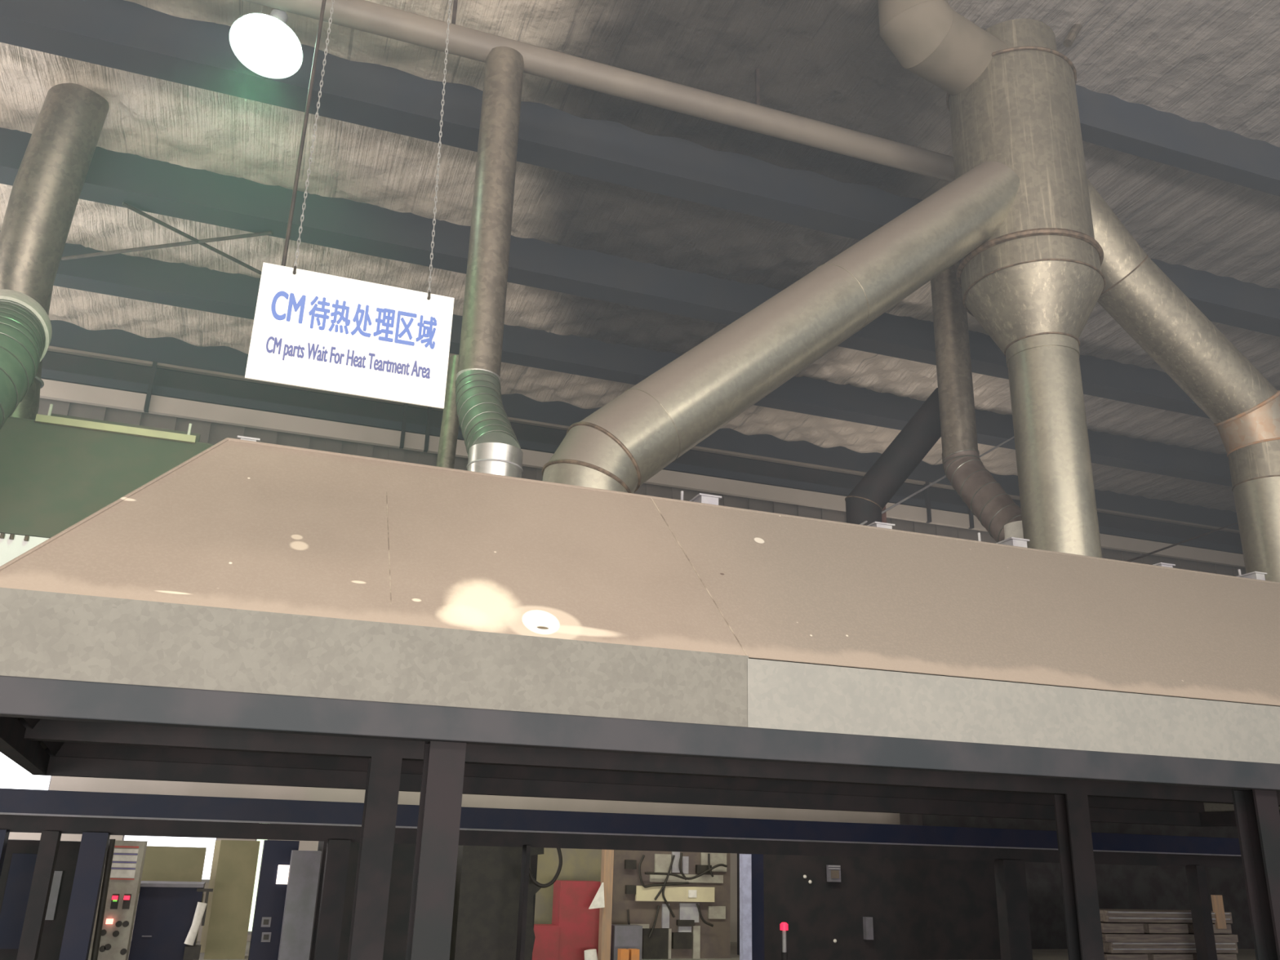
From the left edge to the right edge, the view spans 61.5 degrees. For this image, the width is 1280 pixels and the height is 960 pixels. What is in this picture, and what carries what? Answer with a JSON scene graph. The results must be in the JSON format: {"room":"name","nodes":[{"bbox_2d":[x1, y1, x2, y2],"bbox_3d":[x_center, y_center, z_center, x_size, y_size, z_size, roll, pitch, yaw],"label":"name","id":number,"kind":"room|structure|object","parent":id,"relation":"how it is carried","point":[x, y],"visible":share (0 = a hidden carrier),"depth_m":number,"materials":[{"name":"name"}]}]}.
{"room":"factory floor","nodes":[
{"label":"factory floor","id":0,"kind":"room"},
{"bbox_2d":[8,775,900,942],"bbox_3d":[3.040,5.622,22.338,39.000,7.300,0.250,8,-20,-18],"label":"wall","id":1,"kind":"structure","parent":0,"point":[57,783],"depth_m":19.87,"materials":[{"name":"beige paint"}]},
{"bbox_2d":[0,751,52,790],"bbox_3d":[-12.191,2.788,17.550,5.400,4.695,0.160,8,-20,-18],"label":"window","id":2,"kind":"structure","parent":1,"relation":"in","point":[12,775],"depth_m":17.68,"materials":[{"name":"white"}]},
{"bbox_2d":[122,835,217,882],"bbox_3d":[-7.889,6.229,18.013,1.465,0.929,0.160,8,-20,-18],"label":"window","id":3,"kind":"structure","parent":1,"relation":"in","point":[208,842],"depth_m":18.17,"materials":[{"name":"white"}]},
{"bbox_2d":[247,822,266,934],"bbox_3d":[-6.526,6.745,18.352,0.213,1.850,0.160,8,-20,-18],"label":"window","id":4,"kind":"structure","parent":1,"relation":"in","point":[261,844],"depth_m":18.35,"materials":[{"name":"white"}]},
{"bbox_2d":[0,0,1279,512],"bbox_3d":[7.204,-4.343,13.939,39.000,0.162,23.500,8,-20,-18],"label":"ceiling","id":5,"kind":"structure","parent":0,"point":[1215,64],"depth_m":14.65,"materials":[{"name":"metal"}]},
{"bbox_2d":[229,8,302,79],"bbox_3d":[-3.729,-4.890,10.976,0.715,1.370,0.699,8,-20,-18],"label":"lamp","id":6,"kind":"object","parent":5,"relation":"hanging from","point":[264,44],"visible":1,"depth_m":10.81,"materials":[{"name":"grey metal"}]},
{"bbox_2d":[281,0,326,266],"bbox_3d":[-3.101,-3.743,10.158,0.036,4.036,0.034,8,-20,-18],"label":"rod","id":7,"kind":"object","parent":5,"relation":"hanging from","point":[323,2],"visible":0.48,"depth_m":9.95,"materials":[{"name":"metal"}]},
{"bbox_2d":[244,0,454,408],"bbox_3d":[-1.322,-3.590,6.292,0.939,6.708,0.034,8,-20,-18],"label":"hanging sign","id":8,"kind":"object","parent":5,"relation":"hanging from","point":[311,330],"visible":1,"depth_m":5.30,"materials":[{"name":"white plastic"}]},
{"bbox_2d":[242,0,955,182],"bbox_3d":[-3.624,-5.206,11.065,16.600,0.850,0.300,8,-20,-18],"label":"pipe","id":9,"kind":"object","parent":5,"relation":"hanging from","point":[363,15],"visible":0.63,"depth_m":12.00,"materials":[{"name":"grey metal"}]},
{"bbox_2d":[0,127,1209,418],"bbox_3d":[5.275,-2.403,18.991,39.000,0.610,0.460,8,-20,-18],"label":"roof beam","id":10,"kind":"structure","parent":5,"relation":"attached to","point":[113,178],"depth_m":16.27,"materials":[{"name":"metal"}]},
{"bbox_2d":[61,231,272,260],"bbox_3d":[-7.031,-3.459,15.912,3.588,0.053,0.056,-3,-20,14],"label":"rod","id":11,"kind":"object","parent":10,"relation":"attached to","point":[267,233],"visible":0.94,"depth_m":15.88,"materials":[{"name":"metal"}]},
{"bbox_2d":[121,201,262,275],"bbox_3d":[-6.485,-3.499,15.752,0.056,0.053,2.290,-12,-23,34],"label":"rod","id":12,"kind":"object","parent":10,"relation":"attached to","point":[124,204],"visible":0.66,"depth_m":15.63,"materials":[{"name":"metal"}]},
{"bbox_2d":[0,230,1231,486],"bbox_3d":[4.304,-1.538,21.583,39.000,0.610,0.460,8,-20,-18],"label":"roof beam","id":13,"kind":"structure","parent":5,"relation":"attached to","point":[182,285],"depth_m":19.76,"materials":[{"name":"metal"}]},
{"bbox_2d":[0,0,1279,337],"bbox_3d":[6.313,-3.328,16.220,39.000,0.610,0.460,8,-20,-18],"label":"roof beam","id":14,"kind":"structure","parent":5,"relation":"attached to","point":[124,35],"depth_m":13.32,"materials":[{"name":"metal"}]},
{"bbox_2d":[46,320,1239,534],"bbox_3d":[3.313,-0.655,24.228,39.000,0.610,0.180,8,-20,-18],"label":"roof beam","id":15,"kind":"structure","parent":5,"relation":"attached to","point":[113,342],"depth_m":23.46,"materials":[{"name":"metal"}]},
{"bbox_2d":[1075,84,1279,196],"bbox_3d":[14.621,-3.141,16.059,23.400,0.610,0.260,8,-20,-18],"label":"roof beam","id":16,"kind":"structure","parent":5,"relation":"attached to","point":[1106,120],"depth_m":13.32,"materials":[{"name":"metal"}]},
{"bbox_2d":[37,351,1246,576],"bbox_3d":[3.224,0.442,24.025,39.000,3.600,0.150,8,-20,-18],"label":"wall","id":17,"kind":"structure","parent":0,"point":[211,433],"depth_m":21.41,"materials":[{"name":"green metal"}]},
{"bbox_2d":[128,941,1256,959],"bbox_3d":[7.666,4.951,8.492,39.000,0.200,29.000,8,-20,-18],"label":"floor","id":18,"kind":"structure","parent":0,"point":[1243,953],"depth_m":19.50,"materials":[{"name":"concrete"}]},
{"bbox_2d":[0,839,80,959],"bbox_3d":[-6.769,4.802,11.933,0.951,1.527,0.870,8,-20,-18],"label":"cabinet","id":19,"kind":"object","parent":18,"relation":"on","point":[20,855],"visible":0.64,"depth_m":11.66,"materials":[{"name":"metal"}]},
{"bbox_2d":[90,839,115,959],"bbox_3d":[-6.188,4.994,12.350,0.112,1.660,0.070,8,-20,-18],"label":"pole","id":20,"kind":"object","parent":18,"relation":"on","point":[108,860],"visible":0.95,"depth_m":12.38,"materials":[{"name":"black metal"}]},
{"bbox_2d":[0,404,213,566],"bbox_3d":[-9.090,2.387,13.002,9.350,6.660,5.656,8,-20,-18],"label":"panel","id":21,"kind":"object","parent":18,"relation":"on","point":[57,471],"visible":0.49,"depth_m":12.64,"materials":[{"name":"green paint"}]},
{"bbox_2d":[0,83,108,419],"bbox_3d":[-7.559,-3.073,13.569,0.868,4.713,1.838,14,-23,-32],"label":"pipe","id":22,"kind":"object","parent":21,"relation":"on","point":[48,184],"visible":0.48,"depth_m":13.32,"materials":[{"name":"grey metal"}]},
{"bbox_2d":[0,288,52,430],"bbox_3d":[-7.207,-0.803,11.678,1.218,3.512,3.311,7,-20,-16],"label":"hose","id":23,"kind":"object","parent":22,"relation":"attached to","point":[25,326],"visible":1,"depth_m":11.51,"materials":[{"name":"plastic"}]},
{"bbox_2d":[88,840,147,959],"bbox_3d":[-6.541,5.277,13.320,0.544,1.546,0.460,8,-20,-18],"label":"control panel","id":24,"kind":"object","parent":18,"relation":"on","point":[128,857],"visible":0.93,"depth_m":13.23,"materials":[{"name":"metal"}]},
{"bbox_2d":[105,918,113,924],"bbox_3d":[-6.455,5.371,13.097,0.077,0.059,0.040,8,-20,-18],"label":"indicator light","id":25,"kind":"object","parent":24,"relation":"attached to","point":[108,921],"depth_m":13.08,"materials":[{"name":"white plastic"}]},
{"bbox_2d":[110,893,119,909],"bbox_3d":[-6.434,5.165,13.190,0.078,0.171,0.030,8,-20,-18],"label":"switch plate","id":26,"kind":"object","parent":24,"relation":"attached to","point":[114,898],"depth_m":13.18,"materials":[{"name":"black plastic"}]},
{"bbox_2d":[111,895,118,899],"bbox_3d":[-6.431,5.117,13.185,0.065,0.046,0.030,8,-20,-18],"label":"indicator light","id":27,"kind":"object","parent":24,"relation":"attached to","point":[113,897],"depth_m":13.18,"materials":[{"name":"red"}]},
{"bbox_2d":[121,893,131,909],"bbox_3d":[-6.309,5.182,13.232,0.078,0.172,0.030,8,-20,-18],"label":"switch plate","id":28,"kind":"object","parent":24,"relation":"attached to","point":[126,898],"depth_m":13.22,"materials":[{"name":"black plastic"}]},
{"bbox_2d":[123,895,129,899],"bbox_3d":[-6.306,5.133,13.227,0.065,0.046,0.030,8,-20,-18],"label":"indicator light","id":29,"kind":"object","parent":24,"relation":"attached to","point":[125,897],"depth_m":13.21,"materials":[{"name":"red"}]},
{"bbox_2d":[128,880,205,959],"bbox_3d":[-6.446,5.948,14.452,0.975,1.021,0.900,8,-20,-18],"label":"door","id":30,"kind":"structure","parent":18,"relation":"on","point":[166,910],"depth_m":14.17,"materials":[{"name":"blue metal"}]},
{"bbox_2d":[182,888,213,959],"bbox_3d":[-5.819,5.834,14.160,0.257,0.856,0.310,8,-20,-18],"label":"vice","id":31,"kind":"object","parent":30,"relation":"attached to","point":[192,952],"visible":1,"depth_m":14.02,"materials":[{"name":"metal"}]},
{"bbox_2d":[138,845,206,943],"bbox_3d":[-7.659,6.665,17.305,1.208,1.458,0.240,8,-20,-18],"label":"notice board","id":32,"kind":"object","parent":18,"relation":"on","point":[168,864],"visible":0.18,"depth_m":17.55,"materials":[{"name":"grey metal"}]},
{"bbox_2d":[200,840,221,952],"bbox_3d":[-6.457,6.288,16.292,0.171,1.577,0.200,8,-20,-18],"label":"column","id":33,"kind":"structure","parent":18,"relation":"on","point":[217,844],"depth_m":16.20,"materials":[{"name":"paint"}]},
{"bbox_2d":[204,840,260,959],"bbox_3d":[-5.911,6.067,15.620,0.538,1.586,0.500,8,-20,-18],"label":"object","id":34,"kind":"structure","parent":18,"relation":"on","point":[234,883],"depth_m":15.39,"materials":[{"name":"yellow metal"}]},
{"bbox_2d":[248,840,299,959],"bbox_3d":[-4.609,5.371,13.517,0.418,1.603,0.545,8,-20,-18],"label":"tall cabinet","id":35,"kind":"object","parent":18,"relation":"on","point":[268,913],"visible":0.73,"depth_m":13.34,"materials":[{"name":"blue metal"}]},
{"bbox_2d":[277,849,321,959],"bbox_3d":[-4.061,5.197,12.799,0.335,1.493,0.300,8,-20,-18],"label":"steel column","id":36,"kind":"structure","parent":18,"relation":"on","point":[304,865],"depth_m":12.71,"materials":[{"name":"grey metal"}]},
{"bbox_2d":[309,840,537,959],"bbox_3d":[-2.823,5.569,13.978,2.739,1.628,1.000,8,-20,-18],"label":"machine","id":37,"kind":"object","parent":18,"relation":"on","point":[403,854],"visible":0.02,"depth_m":13.38,"materials":[{"name":"metal"}]},
{"bbox_2d":[449,844,543,959],"bbox_3d":[-1.741,5.257,13.033,1.005,1.661,0.400,8,-20,-18],"label":"door","id":38,"kind":"structure","parent":18,"relation":"on","point":[485,920],"depth_m":12.87,"materials":[{"name":"black metal"}]},
{"bbox_2d":[532,880,600,959],"bbox_3d":[-1.227,6.681,16.319,1.164,1.140,0.420,8,-20,-18],"label":"board","id":39,"kind":"object","parent":18,"relation":"on","point":[574,929],"visible":0.67,"depth_m":16.21,"materials":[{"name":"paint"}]},
{"bbox_2d":[533,847,601,924],"bbox_3d":[-1.197,6.846,17.713,1.594,1.738,0.150,8,-20,-18],"label":"wall","id":40,"kind":"structure","parent":18,"relation":"on","point":[578,864],"depth_m":17.75,"materials":[{"name":"yellow paint"}]},
{"bbox_2d":[584,949,597,959],"bbox_3d":[-0.708,7.059,15.615,0.226,0.463,0.200,8,-20,-18],"label":"bottle","id":41,"kind":"object","parent":18,"relation":"on","point":[589,954],"visible":1,"depth_m":15.59,"materials":[{"name":"plastic"}]},
{"bbox_2d":[597,849,613,959],"bbox_3d":[-0.509,6.335,16.127,0.145,1.710,0.150,8,-20,-18],"label":"wooden post","id":42,"kind":"object","parent":18,"relation":"on","point":[607,855],"visible":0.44,"depth_m":16.05,"materials":[{"name":"brown wood"}]},
{"bbox_2d":[588,882,604,909],"bbox_3d":[-0.639,6.183,16.012,0.232,0.372,0.060,8,-20,-18],"label":"rag","id":43,"kind":"object","parent":42,"relation":"hanging from","point":[598,900],"visible":1,"depth_m":15.98,"materials":[{"name":"fabric"}]},
{"bbox_2d":[0,788,1243,959],"bbox_3d":[-0.311,4.957,12.589,20.500,2.019,0.330,8,-20,-18],"label":"frame","id":44,"kind":"object","parent":18,"relation":"on","point":[1013,914],"visible":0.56,"depth_m":12.43,"materials":[{"name":"blue metal"}]},
{"bbox_2d":[528,848,562,888],"bbox_3d":[-1.116,4.480,12.575,0.435,0.535,0.042,8,-20,-18],"label":"cable","id":45,"kind":"object","parent":44,"relation":"hanging from","point":[533,880],"visible":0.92,"depth_m":12.53,"materials":[{"name":"black rubber"}]},
{"bbox_2d":[617,948,629,959],"bbox_3d":[-0.239,6.806,15.400,0.122,0.174,0.150,8,-20,-18],"label":"block","id":46,"kind":"object","parent":18,"relation":"on","point":[623,953],"visible":1,"depth_m":15.35,"materials":[{"name":"paint"}]},
{"bbox_2d":[610,924,642,959],"bbox_3d":[-0.224,6.955,16.111,0.437,0.541,0.300,8,-20,-18],"label":"box","id":47,"kind":"object","parent":18,"relation":"on","point":[627,936],"visible":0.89,"depth_m":16.01,"materials":[{"name":"grey metal"}]},
{"bbox_2d":[627,948,639,959],"bbox_3d":[-0.091,6.828,15.448,0.123,0.175,0.150,8,-20,-18],"label":"block","id":48,"kind":"object","parent":18,"relation":"on","point":[633,953],"visible":1,"depth_m":15.39,"materials":[{"name":"paint"}]},
{"bbox_2d":[0,435,1279,959],"bbox_3d":[1.992,2.910,9.942,14.560,4.290,6.235,8,-20,-18],"label":"exhaust hood","id":49,"kind":"object","parent":18,"relation":"on","point":[253,611],"visible":1,"depth_m":6.95,"materials":[{"name":"metal"}]},
{"bbox_2d":[435,355,458,468],"bbox_3d":[-2.099,-0.080,11.548,0.266,2.707,0.190,8,-20,-18],"label":"pipe","id":50,"kind":"object","parent":49,"relation":"on","point":[450,421],"visible":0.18,"depth_m":11.65,"materials":[{"name":"green metal"}]},
{"bbox_2d":[455,46,524,478],"bbox_3d":[-1.325,-2.081,10.173,0.501,5.630,1.704,8,-20,-18],"label":"pipe","id":51,"kind":"object","parent":49,"relation":"on","point":[492,446],"visible":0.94,"depth_m":10.61,"materials":[{"name":"metal"}]},
{"bbox_2d":[542,160,1019,493],"bbox_3d":[1.536,-1.428,9.674,4.825,4.343,0.750,9,-20,-20],"label":"duct","id":52,"kind":"object","parent":49,"relation":"on","point":[628,440],"visible":0.86,"depth_m":9.15,"materials":[{"name":"silver metal"}]},
{"bbox_2d":[881,505,886,523],"bbox_3d":[2.907,1.090,13.100,0.206,1.777,0.120,8,-20,-18],"label":"post","id":53,"kind":"object","parent":49,"relation":"on","point":[883,515],"visible":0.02,"depth_m":13.29,"materials":[{"name":"metal"}]},
{"bbox_2d":[844,387,941,525],"bbox_3d":[3.227,0.352,12.962,1.498,3.159,0.436,1,-19,2],"label":"duct","id":54,"kind":"object","parent":49,"relation":"attached to","point":[866,501],"visible":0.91,"depth_m":12.97,"materials":[{"name":"metal"}]},
{"bbox_2d":[858,435,1013,524],"bbox_3d":[4.919,-0.273,15.992,0.028,6.374,12.334,-13,-24,36],"label":"rod","id":55,"kind":"object","parent":49,"relation":"attached to","point":[1011,438],"visible":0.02,"depth_m":14.28,"materials":[{"name":"grey metal"}]},
{"bbox_2d":[930,258,1023,542],"bbox_3d":[3.898,-1.078,11.861,0.658,5.122,1.635,5,-19,-11],"label":"pipe","id":56,"kind":"object","parent":49,"relation":"on","point":[995,509],"visible":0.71,"depth_m":12.18,"materials":[{"name":"metal"}]},
{"bbox_2d":[946,18,1105,558],"bbox_3d":[3.986,-1.910,10.970,1.430,6.120,1.430,8,-20,-18],"label":"exhaust stack","id":57,"kind":"object","parent":49,"relation":"on","point":[1034,286],"visible":0.92,"depth_m":10.55,"materials":[{"name":"silver metal"}]},
{"bbox_2d":[877,0,1008,95],"bbox_3d":[3.233,-4.703,11.428,1.668,1.049,0.709,14,-23,-32],"label":"duct","id":58,"kind":"object","parent":57,"relation":"attached to","point":[929,39],"visible":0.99,"depth_m":11.04,"materials":[{"name":"grey metal"}]},
{"bbox_2d":[1124,522,1238,561],"bbox_3d":[10.189,0.806,18.674,0.028,6.375,19.765,-14,-25,38],"label":"rod","id":59,"kind":"object","parent":49,"relation":"on","point":[1228,526],"visible":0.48,"depth_m":15.80,"materials":[{"name":"metal"}]},
{"bbox_2d":[1087,179,1279,582],"bbox_3d":[5.610,-0.948,11.370,3.026,4.712,0.710,8,-20,-18],"label":"duct","id":60,"kind":"object","parent":49,"relation":"on","point":[1243,406],"visible":0.88,"depth_m":11.34,"materials":[{"name":"silver metal"}]},
{"bbox_2d":[611,849,730,959],"bbox_3d":[0.539,6.779,17.369,2.035,1.776,0.268,8,-20,-18],"label":"board","id":61,"kind":"object","parent":18,"relation":"on","point":[681,900],"visible":0.94,"depth_m":17.35,"materials":[{"name":"grey metal"}]},
{"bbox_2d":[739,853,751,959],"bbox_3d":[1.527,6.255,15.558,0.138,1.602,0.120,8,-20,-18],"label":"post","id":62,"kind":"object","parent":18,"relation":"on","point":[745,864],"visible":0.89,"depth_m":15.54,"materials":[{"name":"white metal"}]},
{"bbox_2d":[751,853,764,959],"bbox_3d":[1.667,6.269,15.818,0.195,1.753,0.300,8,-20,-18],"label":"column","id":63,"kind":"structure","parent":18,"relation":"on","point":[757,860],"depth_m":15.68,"materials":[{"name":"blue metal"}]},
{"bbox_2d":[780,922,788,959],"bbox_3d":[2.126,6.870,15.845,0.120,0.660,0.120,8,-20,-18],"label":"lamp","id":64,"kind":"object","parent":18,"relation":"on","point":[784,926],"visible":1,"depth_m":15.85,"materials":[{"name":"red"}]},
{"bbox_2d":[737,853,1000,959],"bbox_3d":[3.973,7.285,18.637,4.561,1.797,1.000,8,-20,-18],"label":"machine","id":65,"kind":"object","parent":18,"relation":"on","point":[919,908],"visible":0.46,"depth_m":18.14,"materials":[{"name":"metal"}]},
{"bbox_2d":[826,864,840,881],"bbox_3d":[3.235,6.561,17.947,0.240,0.263,0.070,8,-20,-18],"label":"plate","id":66,"kind":"object","parent":65,"relation":"attached to","point":[833,872],"visible":1,"depth_m":17.92,"materials":[{"name":"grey metal"}]},
{"bbox_2d":[862,916,873,939],"bbox_3d":[3.784,7.462,17.924,0.132,0.346,0.160,8,-20,-18],"label":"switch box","id":67,"kind":"object","parent":65,"relation":"attached to","point":[868,926],"visible":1,"depth_m":17.86,"materials":[{"name":"grey metal"}]},
{"bbox_2d":[899,813,1254,949],"bbox_3d":[9.771,8.299,22.596,9.329,2.780,0.800,8,-20,-18],"label":"machine","id":68,"kind":"object","parent":18,"relation":"on","point":[1119,886],"visible":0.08,"depth_m":22.24,"materials":[{"name":"black metal"}]},
{"bbox_3d":[7.592,7.316,15.898,2.516,0.152,0.900,8,-20,-18],"label":"crate base","id":69,"kind":"object","parent":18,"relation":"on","visible":0},
{"bbox_2d":[1102,941,1238,959],"bbox_3d":[7.694,6.984,15.810,2.478,0.400,0.525,8,-20,-18],"label":"pallet","id":70,"kind":"object","parent":69,"relation":"on","point":[1112,950],"visible":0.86,"depth_m":15.53,"materials":[{"name":"brown wood"}]},
{"bbox_2d":[1099,908,1238,942],"bbox_3d":[7.685,6.596,15.935,2.465,0.415,0.525,8,-20,-18],"label":"pallet","id":71,"kind":"object","parent":70,"relation":"on","point":[1117,925],"visible":0.85,"depth_m":15.64,"materials":[{"name":"brown wood"}]},
{"bbox_2d":[1210,894,1226,928],"bbox_3d":[8.636,6.443,16.060,0.167,0.466,0.050,8,-20,-18],"label":"wooden stake","id":72,"kind":"object","parent":71,"relation":"on","point":[1216,900],"visible":1,"depth_m":16.04,"materials":[{"name":"brown wood"}]},
{"bbox_3d":[7.133,-4.703,14.312,39.000,0.150,24.000,8,-20,-18],"label":"ceiling","id":73,"kind":"structure","parent":0,"visible":0},
{"bbox_2d":[1062,23,1082,47],"bbox_3d":[5.027,-5.279,12.149,0.703,1.108,0.100,8,-20,-18],"label":"strut","id":74,"kind":"object","parent":73,"relation":"attached to","point":[1075,29],"visible":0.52,"depth_m":11.90,"materials":[{"name":"grey metal"}]},
{"bbox_3d":[-11.418,-2.248,6.263,0.250,10.900,23.500,8,-20,-18],"label":"wall","id":75,"kind":"structure","parent":0,"visible":0},
{"bbox_2d":[41,351,1241,546],"bbox_3d":[3.306,-0.133,24.024,39.000,0.350,0.150,8,-20,-18],"label":"steel beam","id":76,"kind":"structure","parent":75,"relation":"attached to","point":[51,361],"depth_m":21.43,"materials":[{"name":"metal"}]},
{"bbox_2d":[40,378,1244,568],"bbox_3d":[3.339,0.358,23.710,39.000,0.320,0.120,8,-20,-18],"label":"wall rail","id":77,"kind":"object","parent":75,"relation":"attached to","point":[51,389],"visible":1,"depth_m":21.21,"materials":[{"name":"beige metal"}]},
{"bbox_2d":[47,346,1239,533],"bbox_3d":[3.367,-0.381,23.945,39.000,0.050,0.120,8,-20,-18],"label":"wall rail","id":78,"kind":"object","parent":75,"relation":"attached to","point":[52,348],"visible":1,"depth_m":22.10,"materials":[{"name":"metal"}]},
{"bbox_2d":[143,360,157,413],"bbox_3d":[-8.961,-1.708,19.713,0.070,0.980,0.120,8,-20,-18],"label":"hanger","id":79,"kind":"object","parent":78,"relation":"hanging from","point":[154,366],"visible":1,"depth_m":19.66,"materials":[{"name":"metal"}]},
{"bbox_2d":[40,368,1243,554],"bbox_3d":[3.333,0.101,23.838,39.000,0.170,0.120,8,-20,-18],"label":"roof beam","id":80,"kind":"structure","parent":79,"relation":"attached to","point":[46,374],"depth_m":21.28,"materials":[{"name":"metal"}]},
{"bbox_2d":[399,403,408,448],"bbox_3d":[-4.634,-1.093,21.129,0.070,0.980,0.120,8,-20,-18],"label":"hanger","id":81,"kind":"object","parent":78,"relation":"hanging from","point":[406,405],"visible":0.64,"depth_m":21.06,"materials":[{"name":"metal"}]},
{"bbox_2d":[423,406,431,452],"bbox_3d":[-4.190,-1.030,21.274,0.070,0.980,0.120,8,-20,-18],"label":"hanger","id":82,"kind":"object","parent":78,"relation":"hanging from","point":[429,409],"visible":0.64,"depth_m":21.21,"materials":[{"name":"metal"}]},
{"bbox_2d":[924,480,931,523],"bbox_3d":[6.632,0.507,24.816,0.070,0.980,0.120,8,-20,-18],"label":"hanger","id":83,"kind":"object","parent":78,"relation":"hanging from","point":[926,491],"visible":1,"depth_m":24.78,"materials":[{"name":"metal"}]},
{"bbox_2d":[966,505,973,528],"bbox_3d":[7.715,0.661,25.170,0.070,0.980,0.120,8,-20,-18],"label":"hanger","id":84,"kind":"object","parent":78,"relation":"hanging from","point":[969,512],"visible":0.5,"depth_m":25.04,"materials":[{"name":"metal"}]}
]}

